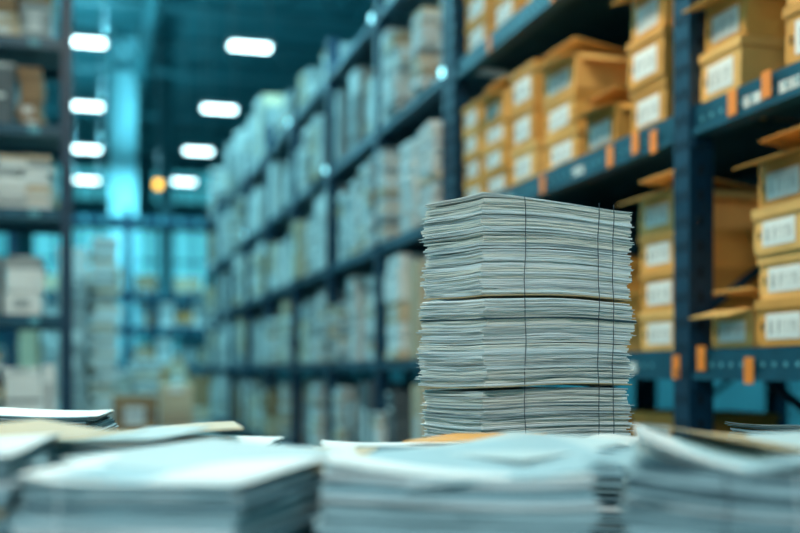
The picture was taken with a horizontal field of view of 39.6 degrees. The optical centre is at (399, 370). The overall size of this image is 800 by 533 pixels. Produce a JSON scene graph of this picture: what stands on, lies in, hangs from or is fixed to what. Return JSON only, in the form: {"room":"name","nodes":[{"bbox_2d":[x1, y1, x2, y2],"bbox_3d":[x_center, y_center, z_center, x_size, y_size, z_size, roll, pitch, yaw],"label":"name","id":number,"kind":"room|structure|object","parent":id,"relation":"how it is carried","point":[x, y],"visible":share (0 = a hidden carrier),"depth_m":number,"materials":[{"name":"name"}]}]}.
{"room":"archive warehouse","nodes":[
{"label":"archive warehouse","id":0,"kind":"room"},
{"bbox_2d":[0,151,353,398],"bbox_3d":[-10.133,-2.675,32.575,18.000,7.650,0.200,0,0,-16],"label":"wall","id":1,"kind":"structure","parent":0,"point":[145,161],"depth_m":33.22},
{"bbox_2d":[31,228,109,276],"bbox_3d":[-9.464,-3.250,32.596,2.580,2.180,0.080,0,0,-16],"label":"window","id":2,"kind":"structure","parent":1,"relation":"in","point":[45,246],"depth_m":32.42,"materials":[{"name":"teal"}]},
{"bbox_2d":[54,163,139,203],"bbox_3d":[-8.934,-5.500,32.743,2.480,1.080,0.080,0,0,-16],"label":"window","id":3,"kind":"structure","parent":1,"relation":"in","point":[82,191],"depth_m":32.70,"materials":[{"name":"teal"}]},
{"bbox_2d":[137,230,214,288],"bbox_3d":[-6.816,-3.250,33.335,2.480,2.180,0.080,0,0,-16],"label":"window","id":4,"kind":"structure","parent":1,"relation":"in","point":[188,247],"depth_m":33.40,"materials":[{"name":"teal"}]},
{"bbox_2d":[151,168,209,206],"bbox_3d":[-6.527,-5.500,33.416,1.880,1.080,0.080,0,0,-16],"label":"window","id":5,"kind":"structure","parent":1,"relation":"in","point":[197,194],"depth_m":33.46,"materials":[{"name":"teal"}]},
{"bbox_2d":[17,0,412,151],"bbox_3d":[-4.728,-6.575,13.215,18.000,0.150,40.000,0,0,-16],"label":"ceiling","id":6,"kind":"structure","parent":0,"point":[84,15],"depth_m":22.85,"materials":[{"name":"teal"}]},
{"bbox_2d":[73,0,107,46],"bbox_3d":[-3.850,-5.235,13.564,0.540,2.530,0.280,0,0,-16],"label":"ceiling lamp","id":7,"kind":"object","parent":6,"relation":"hanging from","point":[79,38],"depth_m":13.49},
{"bbox_2d":[183,14,213,153],"bbox_3d":[-3.687,-5.235,20.307,0.540,2.530,0.280,0,0,-16],"label":"ceiling lamp","id":8,"kind":"object","parent":6,"relation":"hanging from","point":[200,149],"depth_m":20.24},
{"bbox_2d":[16,0,407,156],"bbox_3d":[-4.728,-6.025,13.215,18.048,0.950,40.000,0,0,-16],"label":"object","id":9,"kind":"structure","parent":6,"relation":"attached to","point":[145,36],"depth_m":21.66,"materials":[{"name":"metal"}]},
{"bbox_2d":[200,0,237,112],"bbox_3d":[-2.772,-5.235,17.032,0.540,2.530,0.280,0,0,-16],"label":"ceiling lamp","id":10,"kind":"object","parent":6,"relation":"hanging from","point":[215,106],"depth_m":16.96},
{"bbox_2d":[227,0,272,51],"bbox_3d":[-1.858,-5.235,13.757,0.540,2.530,0.280,0,0,-16],"label":"ceiling lamp","id":11,"kind":"object","parent":6,"relation":"hanging from","point":[233,42],"depth_m":13.67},
{"bbox_2d":[354,370,799,424],"bbox_3d":[4.037,-2.675,15.662,0.200,7.650,40.000,0,0,-16],"label":"wall","id":12,"kind":"structure","parent":0,"point":[737,396],"depth_m":14.47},
{"bbox_3d":[-4.728,1.225,13.215,18.000,0.150,40.000,0,0,-16],"label":"floor","id":13,"kind":"structure","parent":0,"visible":0},
{"bbox_2d":[0,0,72,409],"bbox_3d":[-3.355,-0.525,5.656,3.290,3.350,0.740,0,0,-16],"label":"storage rack","id":14,"kind":"object","parent":13,"relation":"on","point":[54,56],"visible":0.82,"depth_m":5.75,"materials":[{"name":"metal"}]},
{"bbox_2d":[0,62,46,124],"bbox_3d":[-2.594,-1.432,5.832,1.419,0.322,0.608,0,0,-16],"label":"parcel","id":15,"kind":"object","parent":14,"relation":"in","point":[30,108],"visible":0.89,"depth_m":5.78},
{"bbox_2d":[0,256,47,314],"bbox_3d":[-2.600,-0.471,5.838,1.418,0.359,0.585,0,0,-16],"label":"parcel","id":16,"kind":"object","parent":14,"relation":"in","point":[24,295],"visible":0.98,"depth_m":5.75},
{"bbox_2d":[0,352,54,409],"bbox_3d":[-2.575,0.093,5.853,1.464,0.411,0.591,0,0,-16],"label":"parcel","id":17,"kind":"object","parent":14,"relation":"in","point":[21,391],"visible":0.73,"depth_m":5.79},
{"bbox_2d":[0,0,56,37],"bbox_3d":[-2.578,-1.918,5.838,1.468,0.394,0.592,0,0,-16],"label":"parcel","id":18,"kind":"object","parent":14,"relation":"in","point":[33,18],"visible":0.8,"depth_m":5.78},
{"bbox_2d":[0,154,58,208],"bbox_3d":[-2.570,-1.008,5.840,1.492,0.333,0.575,0,0,-16],"label":"parcel","id":19,"kind":"object","parent":14,"relation":"in","point":[33,177],"visible":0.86,"depth_m":5.77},
{"bbox_2d":[0,278,204,358],"bbox_3d":[-7.767,-0.525,26.331,7.770,3.350,0.940,0,0,-16],"label":"storage rack","id":20,"kind":"object","parent":13,"relation":"on","point":[153,307],"visible":0.12,"depth_m":26.42,"materials":[{"name":"metal"}]},
{"bbox_2d":[0,207,242,406],"bbox_3d":[-7.119,-0.750,17.687,9.170,3.800,0.940,0,0,-16],"label":"storage rack","id":21,"kind":"object","parent":13,"relation":"on","point":[127,222],"visible":0.37,"depth_m":18.12,"materials":[{"name":"metal"}]},
{"bbox_2d":[134,275,201,292],"bbox_3d":[-3.640,-1.422,18.648,1.606,0.283,0.678,0,0,-16],"label":"parcel","id":22,"kind":"object","parent":21,"relation":"in","point":[143,283],"visible":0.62,"depth_m":18.32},
{"bbox_2d":[134,338,204,364],"bbox_3d":[-3.649,-0.320,18.647,1.608,0.437,0.692,0,0,-16],"label":"parcel","id":23,"kind":"object","parent":21,"relation":"in","point":[163,346],"visible":0.41,"depth_m":18.23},
{"bbox_2d":[159,301,226,326],"bbox_3d":[-3.433,-0.934,18.674,1.187,0.426,0.676,0,0,-16],"label":"parcel","id":24,"kind":"object","parent":21,"relation":"in","point":[167,318],"visible":0.47,"depth_m":18.33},
{"bbox_2d":[110,27,136,390],"bbox_3d":[-5.319,-2.675,21.356,0.800,7.650,0.800,0,0,-16],"label":"support column","id":25,"kind":"structure","parent":13,"relation":"on","point":[123,88],"depth_m":21.33,"materials":[{"name":"metal"}]},
{"bbox_2d":[158,61,172,361],"bbox_3d":[-4.961,-2.675,23.533,0.480,7.650,0.480,0,0,-16],"label":"support column","id":26,"kind":"structure","parent":13,"relation":"on","point":[165,198],"depth_m":23.50,"materials":[{"name":"metal"}]},
{"bbox_2d":[205,0,592,446],"bbox_3d":[-0.955,-0.650,11.305,0.920,3.600,11.940,0,0,-16],"label":"rack","id":27,"kind":"object","parent":13,"relation":"on","point":[431,103],"visible":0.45,"depth_m":8.19,"materials":[{"name":"metal"}]},
{"bbox_2d":[209,168,224,220],"bbox_3d":[-2.443,-2.541,16.241,0.735,0.679,1.440,0,0,-16],"label":"parcel","id":28,"kind":"object","parent":27,"relation":"in","point":[216,179],"visible":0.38,"depth_m":15.81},
{"bbox_2d":[226,197,244,251],"bbox_3d":[-1.635,-1.765,13.355,0.777,0.548,1.444,0,0,-16],"label":"paper stack","id":29,"kind":"object","parent":27,"relation":"in","point":[236,217],"visible":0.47,"depth_m":13.04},
{"bbox_2d":[226,128,248,194],"bbox_3d":[-1.645,-2.568,13.366,0.758,0.733,1.423,0,0,-16],"label":"parcel","id":30,"kind":"object","parent":27,"relation":"in","point":[235,152],"visible":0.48,"depth_m":13.37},
{"bbox_2d":[233,255,244,306],"bbox_3d":[-1.630,-1.068,13.355,0.758,0.580,1.442,0,0,-16],"label":"paper stack","id":31,"kind":"object","parent":27,"relation":"in","point":[238,260],"visible":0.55,"depth_m":12.96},
{"bbox_2d":[213,374,282,418],"bbox_3d":[-2.031,0.351,14.773,0.690,0.596,1.493,0,0,-26],"label":"parcel","id":32,"kind":"object","parent":27,"relation":"in","point":[221,391],"visible":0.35,"depth_m":14.81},
{"bbox_2d":[234,318,262,364],"bbox_3d":[-1.593,-0.349,13.363,0.708,0.566,1.444,0,0,-16],"label":"paper stack","id":33,"kind":"object","parent":27,"relation":"in","point":[239,329],"visible":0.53,"depth_m":13.22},
{"bbox_2d":[248,187,264,235],"bbox_3d":[-1.211,-1.766,11.900,0.718,0.549,1.416,0,0,-16],"label":"parcel","id":34,"kind":"object","parent":27,"relation":"in","point":[256,202],"visible":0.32,"depth_m":11.78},
{"bbox_2d":[249,241,264,299],"bbox_3d":[-1.248,-1.065,11.915,0.715,0.574,1.457,0,0,-16],"label":"paper stack","id":35,"kind":"object","parent":27,"relation":"in","point":[257,267],"visible":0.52,"depth_m":11.77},
{"bbox_2d":[247,94,283,172],"bbox_3d":[-1.206,-2.571,11.931,0.728,0.741,1.444,0,0,-16],"label":"parcel","id":36,"kind":"object","parent":27,"relation":"in","point":[264,106],"visible":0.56,"depth_m":11.95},
{"bbox_2d":[250,312,280,364],"bbox_3d":[-1.186,-0.339,11.928,0.694,0.545,1.429,0,0,-16],"label":"paper stack","id":37,"kind":"object","parent":27,"relation":"in","point":[257,329],"visible":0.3,"depth_m":12.11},
{"bbox_2d":[246,381,290,432],"bbox_3d":[-1.254,0.384,11.919,0.646,0.530,1.442,0,0,-16],"label":"parcel","id":38,"kind":"object","parent":27,"relation":"in","point":[254,407],"visible":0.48,"depth_m":12.03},
{"bbox_2d":[267,235,290,291],"bbox_3d":[-0.816,-0.996,10.446,0.742,0.435,1.377,0,0,-16],"label":"paper stack","id":39,"kind":"object","parent":27,"relation":"in","point":[279,261],"visible":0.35,"depth_m":10.25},
{"bbox_2d":[269,158,290,219],"bbox_3d":[-0.776,-1.763,10.468,0.726,0.543,1.397,0,0,-16],"label":"parcel","id":40,"kind":"object","parent":27,"relation":"in","point":[279,172],"visible":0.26,"depth_m":10.82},
{"bbox_2d":[273,91,290,137],"bbox_3d":[-0.808,-2.360,10.447,0.756,0.318,1.375,0,0,-16],"label":"parcel","id":41,"kind":"object","parent":27,"relation":"in","point":[282,110],"visible":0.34,"depth_m":10.26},
{"bbox_2d":[263,384,306,444],"bbox_3d":[-0.812,0.386,10.480,0.796,0.527,1.449,0,0,-16],"label":"parcel","id":42,"kind":"object","parent":27,"relation":"in","point":[276,403],"visible":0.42,"depth_m":10.78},
{"bbox_2d":[265,301,308,363],"bbox_3d":[-0.826,-0.345,10.405,0.710,0.557,1.331,0,0,-16],"label":"paper stack","id":43,"kind":"object","parent":27,"relation":"in","point":[278,345],"visible":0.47,"depth_m":10.60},
{"bbox_2d":[291,191,325,278],"bbox_3d":[-0.442,-1.061,9.028,0.712,0.566,1.445,0,0,-16],"label":"paper stack","id":44,"kind":"object","parent":27,"relation":"in","point":[309,235],"visible":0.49,"depth_m":8.78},
{"bbox_2d":[297,115,325,194],"bbox_3d":[-0.420,-1.728,8.982,0.789,0.473,1.356,0,0,-16],"label":"parcel","id":45,"kind":"object","parent":27,"relation":"in","point":[311,157],"visible":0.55,"depth_m":8.72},
{"bbox_2d":[298,290,346,362],"bbox_3d":[-0.407,-0.343,9.032,0.738,0.554,1.448,0,0,-16],"label":"paper stack","id":46,"kind":"object","parent":27,"relation":"in","point":[312,329],"visible":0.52,"depth_m":8.83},
{"bbox_2d":[297,43,352,111],"bbox_3d":[-0.372,-2.368,9.030,0.698,0.333,1.427,0,0,-16],"label":"parcel","id":47,"kind":"object","parent":27,"relation":"in","point":[309,80],"visible":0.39,"depth_m":9.18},
{"bbox_2d":[303,379,390,446],"bbox_3d":[-0.405,0.360,9.024,0.737,0.577,1.437,0,0,-16],"label":"parcel","id":48,"kind":"object","parent":27,"relation":"in","point":[314,424],"visible":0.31,"depth_m":8.71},
{"bbox_2d":[327,275,374,361],"bbox_3d":[-0.004,-0.360,7.613,0.742,0.587,1.409,0,0,-16],"label":"paper stack","id":49,"kind":"object","parent":27,"relation":"in","point":[351,324],"visible":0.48,"depth_m":7.65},
{"bbox_2d":[334,67,374,163],"bbox_3d":[0.005,-1.781,7.611,0.715,0.579,1.374,0,0,-16],"label":"parcel","id":50,"kind":"object","parent":27,"relation":"in","point":[355,106],"visible":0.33,"depth_m":7.62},
{"bbox_2d":[337,156,374,261],"bbox_3d":[-0.034,-1.074,7.593,0.690,0.591,1.390,0,0,-16],"label":"parcel","id":51,"kind":"object","parent":27,"relation":"in","point":[356,200],"visible":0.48,"depth_m":7.46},
{"bbox_2d":[331,382,419,441],"bbox_3d":[-0.053,0.362,7.607,0.683,0.574,1.376,0,0,-16],"label":"parcel","id":52,"kind":"object","parent":27,"relation":"in","point":[352,407],"visible":0.3,"depth_m":7.50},
{"bbox_2d":[376,120,441,242],"bbox_3d":[0.339,-1.053,6.250,0.740,0.550,1.339,0,0,-16],"label":"stacked papers","id":53,"kind":"object","parent":27,"relation":"in","point":[409,177],"visible":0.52,"depth_m":6.17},
{"bbox_2d":[383,254,475,359],"bbox_3d":[0.340,-0.362,6.258,0.691,0.592,1.303,0,0,-16],"label":"parcel","id":54,"kind":"object","parent":27,"relation":"in","point":[403,293],"visible":0.3,"depth_m":6.28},
{"bbox_2d":[380,0,515,125],"bbox_3d":[0.353,-1.772,6.240,0.723,0.563,1.311,0,0,-16],"label":"stacked papers","id":55,"kind":"object","parent":27,"relation":"in","point":[411,60],"visible":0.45,"depth_m":6.02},
{"bbox_2d":[370,385,525,442],"bbox_3d":[0.335,0.363,6.249,0.744,0.570,1.311,0,0,-16],"label":"parcel","id":56,"kind":"object","parent":27,"relation":"in","point":[401,420],"visible":0.16,"depth_m":6.39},
{"bbox_2d":[404,117,795,424],"bbox_3d":[1.639,-0.425,5.779,0.925,3.150,8.900,0,0,-16],"label":"rack","id":57,"kind":"object","parent":13,"relation":"on","point":[645,390],"visible":0.04,"depth_m":5.79,"materials":[{"name":"metal"}]},
{"bbox_2d":[448,0,799,438],"bbox_3d":[1.250,-0.900,3.407,0.920,4.100,4.540,0,0,-16],"label":"rack","id":58,"kind":"object","parent":13,"relation":"on","point":[702,142],"visible":0.58,"depth_m":3.39,"materials":[{"name":"metal"}]},
{"bbox_2d":[464,176,485,196],"bbox_3d":[0.517,-0.834,5.265,0.372,0.115,0.228,0,0,-18],"label":"cardboard box","id":59,"kind":"object","parent":58,"relation":"on","point":[475,186],"visible":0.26,"depth_m":5.18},
{"bbox_2d":[464,150,483,182],"bbox_3d":[0.515,-0.952,5.256,0.372,0.119,0.230,0,0,-16],"label":"cardboard box","id":60,"kind":"object","parent":59,"relation":"on","point":[473,163],"visible":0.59,"depth_m":5.18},
{"bbox_2d":[463,125,483,158],"bbox_3d":[0.509,-1.070,5.256,0.372,0.116,0.227,0,0,-14],"label":"cardboard box","id":61,"kind":"object","parent":60,"relation":"on","point":[473,139],"visible":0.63,"depth_m":5.17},
{"bbox_2d":[465,11,493,53],"bbox_3d":[0.530,-1.558,5.213,0.372,0.137,0.286,0,0,-16],"label":"cardboard box","id":62,"kind":"object","parent":58,"relation":"on","point":[481,28],"visible":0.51,"depth_m":5.12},
{"bbox_2d":[484,165,511,192],"bbox_3d":[0.599,-0.831,4.966,0.372,0.108,0.278,0,0,-17],"label":"cardboard box","id":63,"kind":"object","parent":58,"relation":"on","point":[500,179],"visible":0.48,"depth_m":4.88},
{"bbox_2d":[482,139,511,174],"bbox_3d":[0.589,-0.941,4.966,0.372,0.112,0.279,0,0,-15],"label":"cardboard box","id":64,"kind":"object","parent":63,"relation":"on","point":[496,156],"visible":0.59,"depth_m":4.86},
{"bbox_2d":[482,113,511,149],"bbox_3d":[0.592,-1.052,4.967,0.372,0.109,0.276,0,0,-18],"label":"cardboard box","id":65,"kind":"object","parent":64,"relation":"on","point":[500,128],"visible":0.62,"depth_m":4.88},
{"bbox_2d":[468,76,510,124],"bbox_3d":[0.559,-1.189,4.935,0.439,0.164,0.307,0,0,-14],"label":"cardboard box","id":66,"kind":"object","parent":65,"relation":"on","point":[496,100],"visible":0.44,"depth_m":4.89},
{"bbox_2d":[492,0,526,31],"bbox_3d":[0.626,-1.557,4.845,0.372,0.133,0.288,0,0,-15],"label":"cardboard box","id":67,"kind":"object","parent":58,"relation":"on","point":[503,10],"visible":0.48,"depth_m":4.79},
{"bbox_2d":[510,140,546,185],"bbox_3d":[0.684,-0.852,4.637,0.372,0.149,0.266,0,0,-16],"label":"cardboard box","id":68,"kind":"object","parent":58,"relation":"on","point":[529,160],"visible":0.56,"depth_m":4.53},
{"bbox_2d":[510,100,544,150],"bbox_3d":[0.681,-1.007,4.634,0.372,0.160,0.266,0,0,-14],"label":"cardboard box","id":69,"kind":"object","parent":68,"relation":"on","point":[528,122],"visible":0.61,"depth_m":4.52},
{"bbox_2d":[509,59,548,113],"bbox_3d":[0.679,-1.168,4.635,0.372,0.162,0.271,0,0,-16],"label":"cardboard box","id":70,"kind":"object","parent":69,"relation":"on","point":[525,89],"visible":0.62,"depth_m":4.54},
{"bbox_2d":[545,125,585,170],"bbox_3d":[0.791,-0.842,4.292,0.372,0.130,0.288,0,0,-17],"label":"cardboard box","id":71,"kind":"object","parent":58,"relation":"on","point":[570,144],"visible":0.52,"depth_m":4.20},
{"bbox_2d":[543,88,605,139],"bbox_3d":[0.783,-0.976,4.294,0.372,0.137,0.290,0,0,-15],"label":"cardboard box","id":72,"kind":"object","parent":71,"relation":"on","point":[572,103],"visible":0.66,"depth_m":4.17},
{"bbox_2d":[526,37,627,104],"bbox_3d":[0.748,-1.138,4.254,0.439,0.187,0.321,0,0,-18],"label":"cardboard box","id":73,"kind":"object","parent":72,"relation":"on","point":[582,63],"visible":0.7,"depth_m":4.15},
{"bbox_2d":[566,85,631,153],"bbox_3d":[0.851,-0.876,3.935,0.439,0.199,0.297,0,0,-14],"label":"cardboard box","id":74,"kind":"object","parent":58,"relation":"on","point":[609,121],"visible":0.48,"depth_m":3.88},
{"bbox_2d":[640,309,734,350],"bbox_3d":[0.995,-0.128,3.564,0.372,0.125,0.243,0,0,-16],"label":"cardboard box","id":75,"kind":"object","parent":58,"relation":"on","point":[657,326],"visible":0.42,"depth_m":3.52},
{"bbox_2d":[639,267,759,311],"bbox_3d":[0.994,-0.255,3.566,0.372,0.129,0.241,0,0,-17],"label":"cardboard box","id":76,"kind":"object","parent":75,"relation":"on","point":[657,293],"visible":0.52,"depth_m":3.47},
{"bbox_2d":[639,227,756,271],"bbox_3d":[0.995,-0.381,3.574,0.372,0.121,0.244,0,0,-15],"label":"cardboard box","id":77,"kind":"object","parent":76,"relation":"on","point":[732,248],"visible":0.59,"depth_m":3.47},
{"bbox_2d":[618,170,758,234],"bbox_3d":[0.956,-0.529,3.533,0.439,0.176,0.276,0,0,-15],"label":"cardboard box","id":78,"kind":"object","parent":77,"relation":"on","point":[733,203],"visible":0.47,"depth_m":3.47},
{"bbox_2d":[630,75,765,132],"bbox_3d":[0.976,-0.851,3.635,0.372,0.147,0.235,0,0,-16],"label":"cardboard box","id":79,"kind":"object","parent":58,"relation":"on","point":[653,102],"visible":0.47,"depth_m":3.55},
{"bbox_2d":[626,24,673,91],"bbox_3d":[0.963,-1.003,3.628,0.372,0.156,0.239,0,0,-17],"label":"cardboard box","id":80,"kind":"object","parent":79,"relation":"on","point":[650,55],"visible":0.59,"depth_m":3.54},
{"bbox_2d":[611,0,673,40],"bbox_3d":[0.944,-1.186,3.607,0.439,0.211,0.272,0,0,-14],"label":"cardboard box","id":81,"kind":"object","parent":80,"relation":"on","point":[647,15],"visible":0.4,"depth_m":3.58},
{"bbox_2d":[689,287,780,347],"bbox_3d":[1.075,-0.147,3.144,0.439,0.163,0.238,0,0,-17],"label":"cardboard box","id":82,"kind":"object","parent":58,"relation":"on","point":[737,328],"visible":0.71,"depth_m":3.11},
{"bbox_2d":[699,34,785,102],"bbox_3d":[1.085,-0.850,3.201,0.372,0.146,0.225,0,0,-15],"label":"cardboard box","id":83,"kind":"object","parent":58,"relation":"on","point":[740,60],"visible":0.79,"depth_m":3.08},
{"bbox_2d":[682,0,787,51],"bbox_3d":[1.065,-1.021,3.166,0.439,0.195,0.252,0,0,-15],"label":"cardboard box","id":84,"kind":"object","parent":83,"relation":"on","point":[725,19],"visible":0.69,"depth_m":3.08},
{"bbox_2d":[755,296,799,346],"bbox_3d":[1.167,-0.127,2.927,0.372,0.124,0.243,0,0,-16],"label":"cardboard box","id":85,"kind":"object","parent":58,"relation":"on","point":[778,324],"visible":1,"depth_m":2.89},
{"bbox_2d":[757,248,799,299],"bbox_3d":[1.173,-0.249,2.923,0.372,0.120,0.244,0,0,-14],"label":"cardboard box","id":86,"kind":"object","parent":85,"relation":"on","point":[779,271],"visible":1,"depth_m":2.90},
{"bbox_2d":[752,198,799,255],"bbox_3d":[1.159,-0.371,2.923,0.372,0.122,0.245,0,0,-13],"label":"cardboard box","id":87,"kind":"object","parent":86,"relation":"on","point":[777,226],"visible":1,"depth_m":2.88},
{"bbox_2d":[733,126,799,207],"bbox_3d":[1.137,-0.525,2.894,0.439,0.186,0.272,0,0,-13],"label":"cardboard box","id":88,"kind":"object","parent":87,"relation":"on","point":[779,173],"visible":0.88,"depth_m":2.90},
{"bbox_2d":[783,0,799,65],"bbox_3d":[1.198,-0.854,2.781,0.372,0.154,0.261,0,0,-14],"label":"cardboard box","id":89,"kind":"object","parent":58,"relation":"on","point":[791,13],"visible":0.9,"depth_m":2.83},
{"bbox_3d":[1.018,0.587,3.716,0.372,0.125,0.305,0,0,-16],"label":"cardboard box","id":90,"kind":"object","parent":58,"relation":"on","visible":0},
{"bbox_3d":[1.011,0.459,3.714,0.372,0.131,0.305,0,0,-17],"label":"cardboard box","id":91,"kind":"object","parent":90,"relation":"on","visible":0},
{"bbox_3d":[1.020,0.329,3.707,0.372,0.128,0.303,0,0,-16],"label":"cardboard box","id":92,"kind":"object","parent":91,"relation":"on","visible":0},
{"bbox_2d":[631,410,779,439],"bbox_3d":[1.013,0.202,3.708,0.372,0.125,0.308,0,0,-16],"label":"cardboard box","id":93,"kind":"object","parent":92,"relation":"on","point":[651,420],"visible":0.34,"depth_m":3.60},
{"bbox_3d":[0.000,0.675,1.250,2.200,0.950,1.600,0,0,0],"label":"table","id":94,"kind":"object","parent":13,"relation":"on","visible":0},
{"bbox_2d":[0,434,65,532],"bbox_3d":[-0.390,0.127,0.902,0.228,0.144,0.253,0,0,-6],"label":"paper stack","id":95,"kind":"object","parent":94,"relation":"on","point":[14,450],"visible":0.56,"depth_m":0.86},
{"bbox_2d":[0,419,148,440],"bbox_3d":[-0.360,0.060,1.070,0.151,0.018,0.181,0,0,28],"label":"folder","id":96,"kind":"object","parent":95,"relation":"on","point":[37,426],"visible":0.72,"depth_m":1.11,"materials":[{"name":"paper"}]},
{"bbox_2d":[0,407,118,429],"bbox_3d":[-0.610,0.124,1.715,0.322,0.142,0.252,0,0,-2],"label":"paper stack","id":97,"kind":"object","parent":94,"relation":"on","point":[99,419],"visible":0.19,"depth_m":1.72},
{"bbox_2d":[3,453,328,532],"bbox_3d":[-0.164,0.136,0.907,0.216,0.127,0.268,0,0,12],"label":"paper stack","id":98,"kind":"object","parent":94,"relation":"on","point":[259,495],"visible":0.83,"depth_m":0.81,"materials":[{"name":"paper"}]},
{"bbox_2d":[50,466,323,496],"bbox_3d":[-0.165,0.081,0.920,0.176,0.016,0.231,0,0,22],"label":"folder","id":99,"kind":"object","parent":98,"relation":"on","point":[107,473],"visible":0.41,"depth_m":0.85,"materials":[{"name":"paper"}]},
{"bbox_2d":[60,438,340,471],"bbox_3d":[-0.170,0.074,0.980,0.150,0.014,0.201,0,0,30],"label":"sheet","id":100,"kind":"object","parent":98,"relation":"on","point":[174,457],"visible":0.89,"depth_m":0.98,"materials":[{"name":"paper"}]},
{"bbox_2d":[59,433,285,464],"bbox_3d":[-0.297,0.134,1.302,0.319,0.121,0.232,0,0,6],"label":"paper stack","id":101,"kind":"object","parent":94,"relation":"on","point":[74,451],"visible":0.09,"depth_m":1.28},
{"bbox_2d":[54,426,209,448],"bbox_3d":[-0.300,0.067,1.120,0.171,0.020,0.131,0,0,-42],"label":"folder","id":102,"kind":"object","parent":101,"relation":"on","point":[154,433],"visible":0.78,"depth_m":1.13,"materials":[{"name":"paper"}]},
{"bbox_2d":[316,440,455,446],"bbox_3d":[0.020,0.139,1.325,0.248,0.111,0.203,0,0,-4],"label":"paper stack","id":103,"kind":"object","parent":94,"relation":"on","point":[325,443],"visible":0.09,"depth_m":1.33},
{"bbox_2d":[402,433,547,441],"bbox_3d":[0.090,0.079,1.320,0.131,0.010,0.120,0,0,34],"label":"folder","id":104,"kind":"object","parent":103,"relation":"on","point":[455,437],"visible":0.62,"depth_m":1.32,"materials":[{"name":"paper"}]},
{"bbox_2d":[315,445,602,532],"bbox_3d":[0.051,0.133,0.975,0.244,0.125,0.260,0,0,-3],"label":"paper stack","id":105,"kind":"object","parent":94,"relation":"on","point":[361,494],"visible":0.87,"depth_m":0.86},
{"bbox_2d":[366,434,633,488],"bbox_3d":[0.070,0.077,0.990,0.201,0.027,0.231,0,0,-16],"label":"sheet","id":106,"kind":"object","parent":105,"relation":"on","point":[438,457],"visible":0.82,"depth_m":0.98,"materials":[{"name":"paper"}]},
{"bbox_2d":[409,431,632,461],"bbox_3d":[0.110,0.071,1.060,0.140,0.014,0.171,0,0,-36],"label":"folder","id":107,"kind":"object","parent":106,"relation":"on","point":[595,443],"visible":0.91,"depth_m":1.03,"materials":[{"name":"paper"}]},
{"bbox_2d":[415,192,636,436],"bbox_3d":[0.190,-0.027,1.688,0.294,0.452,0.193,0,0,-32],"label":"paper stack","id":108,"kind":"object","parent":94,"relation":"on","point":[552,277],"visible":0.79,"depth_m":1.62,"materials":[{"name":"paper"}]},
{"bbox_2d":[586,433,636,532],"bbox_3d":[0.332,0.136,1.316,0.242,0.116,0.201,0,0,20],"label":"paper stack","id":109,"kind":"object","parent":94,"relation":"on","point":[608,481],"visible":0.09,"depth_m":1.28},
{"bbox_2d":[618,423,799,532],"bbox_3d":[0.306,0.124,0.946,0.242,0.150,0.282,0,0,14],"label":"paper stack","id":110,"kind":"object","parent":94,"relation":"on","point":[686,494],"visible":0.94,"depth_m":0.84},
{"bbox_2d":[583,434,799,471],"bbox_3d":[0.300,0.066,0.960,0.201,0.025,0.251,0,0,32],"label":"folder","id":111,"kind":"object","parent":110,"relation":"on","point":[749,456],"visible":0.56,"depth_m":0.96,"materials":[{"name":"paper"}]},
{"bbox_2d":[659,425,799,450],"bbox_3d":[0.360,0.065,1.020,0.170,0.020,0.221,0,0,-8],"label":"folder","id":112,"kind":"object","parent":110,"relation":"on","point":[739,437],"visible":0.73,"depth_m":1.00,"materials":[{"name":"paper"}]},
{"bbox_2d":[744,431,799,455],"bbox_3d":[0.410,0.056,0.990,0.181,0.029,0.200,0,0,12],"label":"folder","id":113,"kind":"object","parent":112,"relation":"on","point":[792,439],"visible":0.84,"depth_m":1.01,"materials":[{"name":"paper"}]},
{"bbox_2d":[725,421,799,440],"bbox_3d":[0.620,0.133,1.517,0.234,0.124,0.307,0,0,-20],"label":"paper stack","id":114,"kind":"object","parent":94,"relation":"on","point":[764,428],"visible":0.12,"depth_m":1.55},
{"bbox_3d":[-2.493,1.090,8.856,0.500,0.120,0.800,0,0,-16],"label":"wooden pallet","id":115,"kind":"object","parent":13,"relation":"on","visible":0},
{"bbox_2d":[56,236,121,417],"bbox_3d":[-2.475,-0.003,8.848,0.490,2.061,0.701,0,0,-16],"label":"paper stack","id":116,"kind":"object","parent":115,"relation":"on","point":[104,288],"visible":0.57,"depth_m":8.57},
{"bbox_3d":[-1.747,1.090,7.818,0.600,0.120,0.800,0,0,-16],"label":"wooden pallet","id":117,"kind":"object","parent":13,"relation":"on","visible":0},
{"bbox_2d":[113,384,194,433],"bbox_3d":[-1.735,0.562,7.808,0.567,0.932,0.709,0,0,-16],"label":"parcel","id":118,"kind":"object","parent":117,"relation":"on","point":[132,411],"visible":0.31,"depth_m":7.49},
{"bbox_3d":[-2.771,1.090,10.855,0.900,0.120,0.800,0,0,-16],"label":"wooden pallet","id":119,"kind":"object","parent":13,"relation":"on","visible":0},
{"bbox_2d":[73,360,164,425],"bbox_3d":[-2.752,0.465,10.842,0.876,1.125,0.704,0,0,-16],"label":"parcel","id":120,"kind":"object","parent":119,"relation":"on","point":[142,383],"visible":0.24,"depth_m":10.61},
{"bbox_3d":[-2.473,1.090,12.391,0.800,0.120,0.800,0,0,-16],"label":"wooden pallet","id":121,"kind":"object","parent":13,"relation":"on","visible":0},
{"bbox_2d":[143,362,210,433],"bbox_3d":[-2.487,0.470,12.366,0.720,1.115,0.699,0,0,-16],"label":"parcel","id":122,"kind":"object","parent":121,"relation":"on","point":[173,372],"visible":0.29,"depth_m":12.12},
{"bbox_3d":[-4.043,1.090,12.991,0.800,0.120,0.800,0,0,-16],"label":"wooden pallet","id":123,"kind":"object","parent":13,"relation":"on","visible":0},
{"bbox_2d":[19,308,87,409],"bbox_3d":[-4.033,0.085,12.989,0.773,1.886,0.682,0,0,-16],"label":"parcel","id":124,"kind":"object","parent":123,"relation":"on","point":[30,343],"visible":0.11,"depth_m":12.64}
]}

